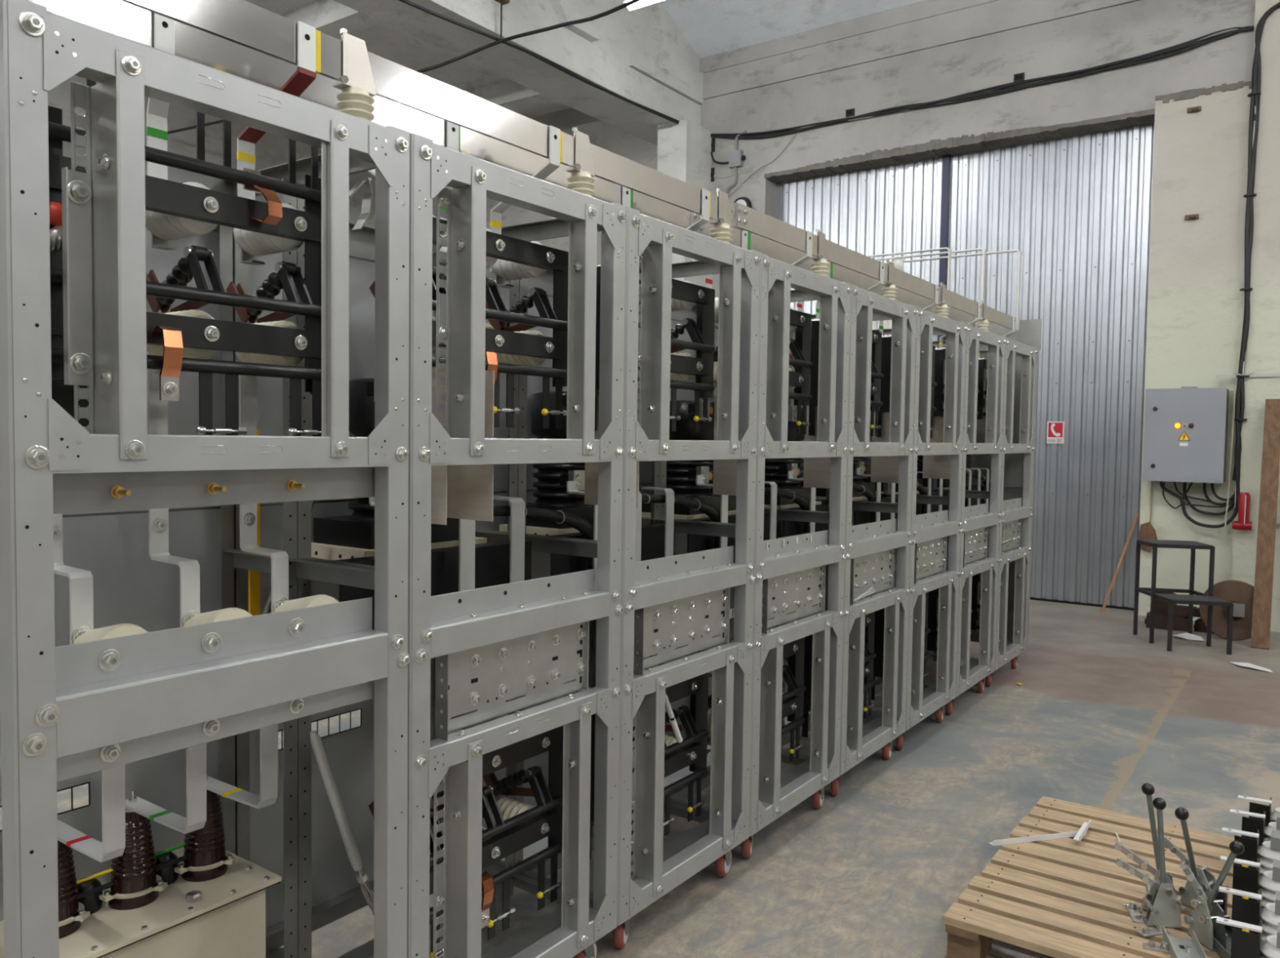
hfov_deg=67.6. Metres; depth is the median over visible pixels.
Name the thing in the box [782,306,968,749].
frame
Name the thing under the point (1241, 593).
cable reel
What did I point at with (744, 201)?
light
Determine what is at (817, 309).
bar
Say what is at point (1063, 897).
pallet
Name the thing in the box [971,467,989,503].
bar
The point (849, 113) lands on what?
wall plate
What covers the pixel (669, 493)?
bar
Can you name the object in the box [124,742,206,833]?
bar
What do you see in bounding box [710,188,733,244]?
post insulator
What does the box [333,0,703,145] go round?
beam
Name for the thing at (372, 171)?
bar
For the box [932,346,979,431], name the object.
switch
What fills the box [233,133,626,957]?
frame
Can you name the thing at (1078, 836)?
plastic angle
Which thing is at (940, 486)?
bar
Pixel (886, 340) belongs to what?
switch
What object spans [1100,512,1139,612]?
wooden lath
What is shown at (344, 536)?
transformer
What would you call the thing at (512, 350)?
switch
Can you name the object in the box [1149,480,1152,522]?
cord
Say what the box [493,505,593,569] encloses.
cable loom
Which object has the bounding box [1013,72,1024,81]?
wall plate
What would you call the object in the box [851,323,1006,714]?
frame
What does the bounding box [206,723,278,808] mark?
bar
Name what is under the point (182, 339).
switch
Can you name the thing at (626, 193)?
bar
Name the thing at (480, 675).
panel
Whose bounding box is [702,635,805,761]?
switch
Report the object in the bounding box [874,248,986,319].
bar
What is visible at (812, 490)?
bar
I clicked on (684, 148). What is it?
column
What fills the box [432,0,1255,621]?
wall
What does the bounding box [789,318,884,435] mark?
switch
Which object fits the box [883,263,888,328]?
post insulator
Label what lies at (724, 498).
bar
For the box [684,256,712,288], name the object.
bar
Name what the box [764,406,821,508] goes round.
transformer
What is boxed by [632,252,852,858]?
frame
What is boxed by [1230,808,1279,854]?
circuit breaker
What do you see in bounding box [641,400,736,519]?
transformer
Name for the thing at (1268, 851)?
circuit breaker
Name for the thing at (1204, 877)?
mechanism
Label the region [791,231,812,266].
bar
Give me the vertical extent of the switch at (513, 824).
0.505 m
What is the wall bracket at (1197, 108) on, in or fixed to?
attached to the wall at (927, 51)
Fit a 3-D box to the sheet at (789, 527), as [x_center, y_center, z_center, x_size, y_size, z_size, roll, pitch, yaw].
[0.780,0.228,4.344,0.060,0.205,0.660,3,3,36]
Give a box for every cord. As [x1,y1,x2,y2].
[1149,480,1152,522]
[1224,384,1236,535]
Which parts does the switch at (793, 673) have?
push rod, terminal plate, crank arm, earth blade, crank arm, plate, earth blade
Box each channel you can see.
[1162,925,1207,957]
[1189,912,1231,957]
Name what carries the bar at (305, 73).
hanging from the busbar at (242, 22)
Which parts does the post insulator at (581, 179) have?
bracket plate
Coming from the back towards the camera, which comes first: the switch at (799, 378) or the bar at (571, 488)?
the switch at (799, 378)
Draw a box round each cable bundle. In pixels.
[710,25,1253,138]
[1231,1,1279,480]
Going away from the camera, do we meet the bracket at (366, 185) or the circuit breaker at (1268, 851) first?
the bracket at (366, 185)
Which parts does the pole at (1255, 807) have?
black plate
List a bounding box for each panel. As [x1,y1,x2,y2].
[434,620,589,740]
[938,318,1041,645]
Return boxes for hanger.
[494,0,509,39]
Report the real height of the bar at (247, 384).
0.550 m
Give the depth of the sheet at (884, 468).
4.69 m
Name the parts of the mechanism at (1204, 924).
handle rod, ball knob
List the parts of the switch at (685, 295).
plate, earth blade, push rod, crank arm, earth blade, crank arm, plate, earth blade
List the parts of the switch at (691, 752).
plate, earth blade, earth blade, push rod, switch rod, crank arm, earth blade, crank arm, plate, earth blade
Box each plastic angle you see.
[989,831,1086,845]
[1073,818,1090,840]
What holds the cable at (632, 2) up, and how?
hanging from the hanger
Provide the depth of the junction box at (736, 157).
10.51 m
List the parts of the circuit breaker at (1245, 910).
black plate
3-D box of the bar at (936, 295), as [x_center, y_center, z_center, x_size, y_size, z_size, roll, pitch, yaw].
[1.441,-0.825,5.003,0.226,0.360,0.039,3,3,36]
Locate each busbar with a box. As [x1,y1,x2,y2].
[27,0,990,330]
[120,0,1017,331]
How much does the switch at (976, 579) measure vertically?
0.505 m
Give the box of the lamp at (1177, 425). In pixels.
[1174,422,1181,428]
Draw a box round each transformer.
[0,775,281,957]
[311,375,487,559]
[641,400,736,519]
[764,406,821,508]
[815,456,875,500]
[863,435,927,493]
[916,454,950,488]
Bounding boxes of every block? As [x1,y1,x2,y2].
[1144,610,1188,631]
[1155,591,1177,604]
[1155,604,1200,617]
[1193,617,1213,633]
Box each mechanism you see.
[1113,782,1177,911]
[1115,796,1182,928]
[1157,806,1217,913]
[1177,840,1244,951]
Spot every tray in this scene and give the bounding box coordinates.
[633,587,729,675]
[761,564,826,633]
[849,548,894,604]
[914,536,946,583]
[963,526,988,567]
[1001,518,1021,555]
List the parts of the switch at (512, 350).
contact blade, crank arm, crank arm, crank arm, contact blade, earth blade, crank arm, terminal plate, earth blade, push rod, crank arm, earth blade, crank arm, earth blade, plate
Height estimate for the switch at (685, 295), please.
0.505 m
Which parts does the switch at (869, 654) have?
plate, earth blade, crank arm, plate, earth blade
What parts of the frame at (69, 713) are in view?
post, corner plate, corner plate, panel, rail, brace rail, rail, rail, post, post, rail, rail, corner plate, corner plate, post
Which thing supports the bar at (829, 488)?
attached to the frame at (869, 551)
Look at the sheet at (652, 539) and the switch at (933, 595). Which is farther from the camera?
the switch at (933, 595)
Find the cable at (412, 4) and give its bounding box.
[398,0,679,124]
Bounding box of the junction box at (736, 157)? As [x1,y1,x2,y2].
[724,130,746,193]
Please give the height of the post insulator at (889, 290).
0.215 m
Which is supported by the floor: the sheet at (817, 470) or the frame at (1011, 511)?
the frame at (1011, 511)
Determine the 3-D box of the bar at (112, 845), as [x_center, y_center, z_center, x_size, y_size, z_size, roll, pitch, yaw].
[-1.102,0.545,1.894,0.326,0.372,0.041,3,3,36]
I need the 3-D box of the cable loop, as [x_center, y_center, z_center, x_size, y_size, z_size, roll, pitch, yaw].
[4.678,0.156,8.005,0.588,0.495,0.062,3,3,36]
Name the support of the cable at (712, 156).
attached to the junction box at (736, 157)
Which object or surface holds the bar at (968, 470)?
attached to the transformer at (945, 482)
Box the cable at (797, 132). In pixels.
[728,132,797,197]
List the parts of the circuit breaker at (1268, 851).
black plate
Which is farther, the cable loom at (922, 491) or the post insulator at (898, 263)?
the post insulator at (898, 263)
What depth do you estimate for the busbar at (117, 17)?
2.31 m
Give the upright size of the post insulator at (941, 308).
0.215 m
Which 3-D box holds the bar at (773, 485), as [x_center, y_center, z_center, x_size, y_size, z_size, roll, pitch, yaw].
[0.496,0.170,3.878,0.106,0.323,0.044,3,3,36]
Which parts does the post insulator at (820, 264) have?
bracket plate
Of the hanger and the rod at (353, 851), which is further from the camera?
the hanger
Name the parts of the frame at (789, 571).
post, panel, rail, rail, rail, post, corner plate, corner plate, rail, corner plate, corner plate, rail, rail, rail, channel rail, rail, rail, corner plate, corner plate, post, corner plate, corner plate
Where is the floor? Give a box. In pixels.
[0,599,1279,957]
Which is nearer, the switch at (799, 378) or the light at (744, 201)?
the switch at (799, 378)
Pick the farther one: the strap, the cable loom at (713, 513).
the strap
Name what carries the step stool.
on the floor
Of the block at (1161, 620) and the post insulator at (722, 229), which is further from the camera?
the block at (1161, 620)
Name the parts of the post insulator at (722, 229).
bracket plate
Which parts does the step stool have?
leg, leg, leg, frame, step frame, leg, leg, leg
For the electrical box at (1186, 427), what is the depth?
7.88 m
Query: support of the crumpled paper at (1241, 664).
on the floor
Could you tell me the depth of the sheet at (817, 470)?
4.09 m
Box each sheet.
[336,540,531,629]
[431,366,447,524]
[446,369,493,521]
[550,522,675,576]
[584,387,639,507]
[687,511,769,562]
[712,395,737,495]
[782,503,829,544]
[803,404,831,488]
[853,496,897,530]
[871,410,899,483]
[915,490,947,515]
[922,416,951,479]
[970,486,983,506]
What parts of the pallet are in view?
zinc link, zinc link, zinc link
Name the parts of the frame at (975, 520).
panel, post, rail, rail, rail, corner plate, post, corner plate, corner plate, corner plate, rail, rail, channel rail, rail, rail, corner plate, corner plate, post, corner plate, corner plate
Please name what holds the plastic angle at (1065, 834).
on the pallet
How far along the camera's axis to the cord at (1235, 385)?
7.83 m
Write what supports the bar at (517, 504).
attached to the frame at (480, 649)
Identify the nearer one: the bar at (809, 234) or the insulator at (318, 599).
the insulator at (318, 599)
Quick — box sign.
[1046,421,1064,443]
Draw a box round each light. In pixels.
[623,0,662,9]
[733,196,751,208]
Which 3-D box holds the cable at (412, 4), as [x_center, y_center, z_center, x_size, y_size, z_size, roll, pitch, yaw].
[-2.500,-3.675,6.347,0.086,0.174,10.907,3,3,36]
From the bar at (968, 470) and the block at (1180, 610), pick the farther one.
the block at (1180, 610)
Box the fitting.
[1231,492,1252,530]
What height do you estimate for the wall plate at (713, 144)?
0.150 m
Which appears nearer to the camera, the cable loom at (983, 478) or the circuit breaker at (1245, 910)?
the circuit breaker at (1245, 910)
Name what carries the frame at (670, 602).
on the floor
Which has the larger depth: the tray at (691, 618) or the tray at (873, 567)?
the tray at (873, 567)
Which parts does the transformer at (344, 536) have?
frame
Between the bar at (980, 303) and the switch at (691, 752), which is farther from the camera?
the bar at (980, 303)
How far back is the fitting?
7.72 m
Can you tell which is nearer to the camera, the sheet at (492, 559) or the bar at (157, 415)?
the bar at (157, 415)
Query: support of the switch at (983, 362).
attached to the frame at (1011, 511)
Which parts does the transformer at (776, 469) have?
frame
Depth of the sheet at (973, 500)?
6.28 m
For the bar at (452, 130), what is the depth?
2.45 m
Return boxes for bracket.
[349,177,373,231]
[1184,213,1199,219]
[1186,106,1201,113]
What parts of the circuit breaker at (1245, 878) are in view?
black plate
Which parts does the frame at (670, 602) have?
post, panel, rail, rail, rail, post, post, corner plate, corner plate, corner plate, corner plate, post, rail, rail, rail, rail, rail, channel rail, rail, rail, corner plate, corner plate, post, corner plate, corner plate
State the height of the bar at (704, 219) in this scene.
0.360 m
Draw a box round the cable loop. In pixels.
[1159,480,1239,528]
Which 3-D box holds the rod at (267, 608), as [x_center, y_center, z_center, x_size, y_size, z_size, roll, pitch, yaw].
[-0.886,0.223,2.378,0.159,0.357,0.019,-1,3,-38]
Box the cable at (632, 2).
[167,0,640,133]
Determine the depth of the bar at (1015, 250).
6.24 m
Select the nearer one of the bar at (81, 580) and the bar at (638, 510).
the bar at (81, 580)
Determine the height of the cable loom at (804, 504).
0.290 m
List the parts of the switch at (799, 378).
push rod, crank arm, earth blade, crank arm, plate, earth blade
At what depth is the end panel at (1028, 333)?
6.34 m
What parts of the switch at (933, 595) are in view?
plate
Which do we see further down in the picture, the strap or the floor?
the floor
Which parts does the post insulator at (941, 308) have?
bracket plate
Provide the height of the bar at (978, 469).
0.323 m
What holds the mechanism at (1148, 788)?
on the pallet
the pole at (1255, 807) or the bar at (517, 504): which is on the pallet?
the pole at (1255, 807)
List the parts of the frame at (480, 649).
post, post, rail, rail, rail, panel, post, corner plate, corner plate, corner plate, post, rail, channel rail, rail, rail, rail, rail, rail, rail, corner plate, corner plate, corner plate, post, corner plate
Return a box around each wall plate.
[711,137,715,151]
[711,167,714,182]
[845,108,854,117]
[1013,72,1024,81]
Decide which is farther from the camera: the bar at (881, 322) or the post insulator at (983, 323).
the post insulator at (983, 323)
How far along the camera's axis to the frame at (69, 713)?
1.66 m
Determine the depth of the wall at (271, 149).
11.53 m
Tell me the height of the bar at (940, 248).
0.524 m
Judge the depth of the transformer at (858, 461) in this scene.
4.97 m
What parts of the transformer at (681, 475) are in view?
frame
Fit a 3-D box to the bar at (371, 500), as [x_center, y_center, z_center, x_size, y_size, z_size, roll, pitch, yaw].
[-0.608,0.206,2.346,0.114,0.355,0.052,3,3,36]
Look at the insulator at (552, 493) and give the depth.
3.14 m
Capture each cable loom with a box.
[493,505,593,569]
[583,493,720,548]
[710,487,809,533]
[800,480,875,522]
[866,476,927,514]
[919,472,968,506]
[965,471,990,511]
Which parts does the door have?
meeting post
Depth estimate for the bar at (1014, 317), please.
6.15 m
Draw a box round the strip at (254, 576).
[248,429,260,615]
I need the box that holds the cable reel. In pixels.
[1199,579,1253,639]
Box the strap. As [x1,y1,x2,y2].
[1216,371,1279,377]
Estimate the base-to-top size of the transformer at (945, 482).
0.505 m
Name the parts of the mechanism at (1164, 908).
ball knob, handle rod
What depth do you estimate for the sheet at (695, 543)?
3.57 m
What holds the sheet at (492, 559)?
attached to the frame at (480, 649)
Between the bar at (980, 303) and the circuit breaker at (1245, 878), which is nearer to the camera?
the circuit breaker at (1245, 878)
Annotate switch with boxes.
[48,78,321,435]
[368,214,568,428]
[368,713,563,957]
[575,664,708,859]
[594,264,715,431]
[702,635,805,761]
[713,297,813,434]
[784,611,876,737]
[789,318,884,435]
[860,586,930,699]
[875,334,937,437]
[917,572,973,668]
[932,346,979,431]
[964,560,981,631]
[977,357,987,419]
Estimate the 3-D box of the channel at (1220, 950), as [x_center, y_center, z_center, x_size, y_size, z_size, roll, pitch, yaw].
[1.585,1.246,2.577,0.090,0.030,0.240,1,3,6]
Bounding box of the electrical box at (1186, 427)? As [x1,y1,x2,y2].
[1142,386,1229,483]
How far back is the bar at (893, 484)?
4.90 m
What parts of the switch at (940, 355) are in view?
plate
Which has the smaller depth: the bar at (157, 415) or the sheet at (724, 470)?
the bar at (157, 415)
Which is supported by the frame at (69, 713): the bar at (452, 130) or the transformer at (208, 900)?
the transformer at (208, 900)
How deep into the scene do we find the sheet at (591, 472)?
2.88 m
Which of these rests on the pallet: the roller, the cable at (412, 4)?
the roller
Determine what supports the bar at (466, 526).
attached to the frame at (480, 649)
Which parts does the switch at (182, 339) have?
plate, blade, contact blade, contact blade, terminal plate, push rod, crank arm, blade, earth blade, crank arm, blade, earth blade, contact blade, contact blade, terminal plate, push rod, crank arm, blade, earth blade, crank arm, plate, blade, earth blade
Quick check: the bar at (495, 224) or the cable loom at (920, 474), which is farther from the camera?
the cable loom at (920, 474)
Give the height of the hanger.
0.460 m
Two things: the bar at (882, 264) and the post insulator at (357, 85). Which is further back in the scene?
the bar at (882, 264)
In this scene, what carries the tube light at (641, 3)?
hanging from the ceiling
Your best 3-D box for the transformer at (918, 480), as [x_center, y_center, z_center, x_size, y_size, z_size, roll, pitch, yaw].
[1.537,-0.120,5.679,0.332,0.505,0.444,3,3,36]
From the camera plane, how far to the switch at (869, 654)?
4.41 m
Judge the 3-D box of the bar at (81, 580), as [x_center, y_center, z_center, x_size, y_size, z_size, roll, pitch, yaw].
[-1.000,0.062,1.669,0.134,0.550,0.036,3,3,36]
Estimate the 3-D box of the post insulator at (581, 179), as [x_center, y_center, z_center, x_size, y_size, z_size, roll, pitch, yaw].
[-0.166,-0.842,2.612,0.078,0.215,0.100,3,3,36]
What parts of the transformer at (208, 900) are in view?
lid, tank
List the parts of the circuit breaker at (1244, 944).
black plate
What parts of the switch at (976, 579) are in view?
plate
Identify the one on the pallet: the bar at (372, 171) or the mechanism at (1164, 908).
the mechanism at (1164, 908)
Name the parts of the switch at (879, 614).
plate, earth blade, plate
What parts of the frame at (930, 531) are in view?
post, panel, rail, rail, post, rail, rail, rail, corner plate, post, corner plate, corner plate, corner plate, rail, rail, channel rail, rail, rail, corner plate, corner plate, post, corner plate, corner plate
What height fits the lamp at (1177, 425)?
0.047 m
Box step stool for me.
[1133,538,1233,654]
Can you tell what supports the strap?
attached to the wall at (927, 51)
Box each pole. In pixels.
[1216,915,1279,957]
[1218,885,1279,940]
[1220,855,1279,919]
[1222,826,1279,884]
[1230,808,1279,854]
[1237,795,1279,834]
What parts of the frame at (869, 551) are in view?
post, panel, rail, post, rail, post, rail, post, corner plate, rail, corner plate, corner plate, rail, corner plate, rail, rail, channel rail, rail, rail, corner plate, corner plate, post, corner plate, corner plate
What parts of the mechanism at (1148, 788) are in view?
ball knob, handle rod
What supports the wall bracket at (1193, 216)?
attached to the wall at (927, 51)
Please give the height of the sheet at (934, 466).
0.360 m
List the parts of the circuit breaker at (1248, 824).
black plate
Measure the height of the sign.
0.206 m
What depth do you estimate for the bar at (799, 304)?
4.15 m
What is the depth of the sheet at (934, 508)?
5.62 m
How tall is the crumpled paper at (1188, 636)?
0.046 m
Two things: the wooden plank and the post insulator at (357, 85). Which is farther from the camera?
the wooden plank
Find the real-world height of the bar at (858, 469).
0.355 m
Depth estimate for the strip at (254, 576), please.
2.38 m
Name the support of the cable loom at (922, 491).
attached to the frame at (930, 531)
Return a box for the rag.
[1138,521,1157,552]
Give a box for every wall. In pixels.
[48,75,375,212]
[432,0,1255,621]
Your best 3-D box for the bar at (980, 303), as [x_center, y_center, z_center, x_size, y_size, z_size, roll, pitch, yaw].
[1.878,-0.846,5.612,0.226,0.360,0.039,3,3,36]
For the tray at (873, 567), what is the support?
on the frame at (869, 551)
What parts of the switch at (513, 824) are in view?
contact blade, crank arm, earth blade, crank arm, contact blade, terminal plate, crank arm, contact blade, earth blade, contact blade, crank arm, terminal plate, earth blade, push rod, crank arm, earth blade, crank arm, earth blade, plate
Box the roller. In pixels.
[1212,885,1228,925]
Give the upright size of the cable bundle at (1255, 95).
3.791 m
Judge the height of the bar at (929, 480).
0.355 m
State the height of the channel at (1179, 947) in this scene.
0.030 m
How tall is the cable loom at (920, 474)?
0.290 m
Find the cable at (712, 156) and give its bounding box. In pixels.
[711,151,728,164]
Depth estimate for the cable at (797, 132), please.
10.33 m
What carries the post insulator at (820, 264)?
on the frame at (789, 571)
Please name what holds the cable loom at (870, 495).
attached to the frame at (869, 551)
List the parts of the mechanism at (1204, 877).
ball knob, handle rod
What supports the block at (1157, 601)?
on the block at (1180, 610)
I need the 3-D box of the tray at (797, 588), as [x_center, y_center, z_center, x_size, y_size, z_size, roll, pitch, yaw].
[0.585,0.435,3.575,0.042,0.198,0.538,3,3,36]
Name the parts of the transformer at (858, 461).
frame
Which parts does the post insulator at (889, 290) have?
bracket plate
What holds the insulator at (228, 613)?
attached to the frame at (69, 713)
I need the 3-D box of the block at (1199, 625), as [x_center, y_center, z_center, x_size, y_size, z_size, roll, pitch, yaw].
[4.582,1.175,7.645,0.252,0.100,0.140,3,3,41]
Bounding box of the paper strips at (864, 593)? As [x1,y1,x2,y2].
[853,586,876,601]
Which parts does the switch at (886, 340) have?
plate, earth blade, plate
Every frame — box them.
[0,0,409,957]
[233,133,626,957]
[455,206,761,948]
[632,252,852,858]
[707,284,918,795]
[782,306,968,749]
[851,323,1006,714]
[893,336,1038,686]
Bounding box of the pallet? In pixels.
[942,795,1234,957]
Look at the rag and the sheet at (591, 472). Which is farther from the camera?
the rag
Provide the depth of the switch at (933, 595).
5.31 m
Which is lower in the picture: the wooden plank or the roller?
the roller
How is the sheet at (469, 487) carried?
hanging from the frame at (480, 649)
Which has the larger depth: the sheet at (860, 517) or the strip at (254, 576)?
the sheet at (860, 517)
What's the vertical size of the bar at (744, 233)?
0.360 m
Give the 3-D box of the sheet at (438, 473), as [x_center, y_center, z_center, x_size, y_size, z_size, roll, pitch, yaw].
[-0.521,-0.079,2.232,0.201,0.360,0.002,3,3,36]
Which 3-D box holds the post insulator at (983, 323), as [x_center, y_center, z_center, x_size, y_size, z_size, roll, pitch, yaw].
[2.028,-0.944,5.652,0.078,0.215,0.100,3,3,36]
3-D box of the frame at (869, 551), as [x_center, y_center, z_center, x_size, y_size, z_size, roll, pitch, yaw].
[0.770,0.258,4.346,0.712,2.115,0.748,3,3,36]
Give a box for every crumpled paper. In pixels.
[1173,632,1204,640]
[1231,662,1273,672]
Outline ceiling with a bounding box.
[244,0,925,118]
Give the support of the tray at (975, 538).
on the frame at (975, 520)
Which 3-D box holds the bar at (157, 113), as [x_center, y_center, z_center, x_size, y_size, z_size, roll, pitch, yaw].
[-0.932,-0.693,1.859,0.036,0.415,0.039,3,3,36]
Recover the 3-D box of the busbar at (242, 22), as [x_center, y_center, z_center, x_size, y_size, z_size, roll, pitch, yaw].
[0.254,-0.902,3.168,0.031,0.081,7.600,3,3,36]
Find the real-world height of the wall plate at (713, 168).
0.150 m
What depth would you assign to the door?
8.91 m
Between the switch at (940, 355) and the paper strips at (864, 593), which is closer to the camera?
the paper strips at (864, 593)
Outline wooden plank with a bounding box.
[1250,398,1279,648]
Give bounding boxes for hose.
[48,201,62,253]
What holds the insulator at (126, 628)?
attached to the frame at (69, 713)
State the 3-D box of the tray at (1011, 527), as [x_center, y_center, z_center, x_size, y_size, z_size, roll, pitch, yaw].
[2.333,0.353,6.011,0.042,0.198,0.538,3,3,36]
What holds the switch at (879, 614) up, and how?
attached to the frame at (930, 531)
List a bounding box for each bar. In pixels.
[53,513,93,644]
[57,764,124,862]
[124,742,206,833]
[146,13,174,229]
[147,368,199,626]
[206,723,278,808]
[236,21,316,246]
[239,374,288,613]
[368,168,375,176]
[368,497,374,506]
[439,120,458,262]
[458,518,475,591]
[489,125,559,273]
[493,495,524,582]
[566,480,597,590]
[622,186,631,207]
[635,491,641,561]
[641,486,674,556]
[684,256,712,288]
[686,188,709,231]
[696,475,728,547]
[741,230,747,249]
[764,480,777,539]
[787,471,815,533]
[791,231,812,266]
[796,301,802,311]
[815,261,830,319]
[828,488,830,544]
[856,467,880,521]
[866,247,951,290]
[866,261,884,291]
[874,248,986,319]
[879,320,883,335]
[884,248,1021,330]
[890,482,895,519]
[916,471,931,513]
[922,284,938,310]
[938,478,942,511]
[939,302,981,348]
[965,467,981,504]
[965,469,971,506]
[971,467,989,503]
[978,316,1015,357]
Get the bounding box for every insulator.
[73,622,147,644]
[182,607,252,626]
[274,594,338,612]
[333,28,376,121]
[499,391,593,535]
[565,127,595,197]
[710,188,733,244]
[809,229,829,277]
[871,320,877,329]
[880,259,897,300]
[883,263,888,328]
[888,258,904,328]
[933,282,949,318]
[976,300,990,332]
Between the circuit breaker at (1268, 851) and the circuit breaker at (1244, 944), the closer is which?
the circuit breaker at (1244, 944)
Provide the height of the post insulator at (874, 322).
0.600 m
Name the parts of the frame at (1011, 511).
panel, post, post, rail, rail, corner plate, rail, post, corner plate, corner plate, corner plate, rail, rail, channel rail, rail, rail, corner plate, corner plate, post, corner plate, corner plate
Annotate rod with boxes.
[261,500,315,613]
[310,729,373,915]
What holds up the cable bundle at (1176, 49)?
attached to the wall at (927, 51)
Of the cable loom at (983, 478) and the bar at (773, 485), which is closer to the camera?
the bar at (773, 485)
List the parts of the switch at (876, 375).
contact blade, plate, earth blade, crank arm, plate, earth blade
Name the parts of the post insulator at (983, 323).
bracket plate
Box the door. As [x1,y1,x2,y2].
[775,123,1154,609]
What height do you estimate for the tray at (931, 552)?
0.198 m
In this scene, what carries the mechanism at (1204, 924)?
on the pallet
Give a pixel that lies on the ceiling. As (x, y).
(711, 27)

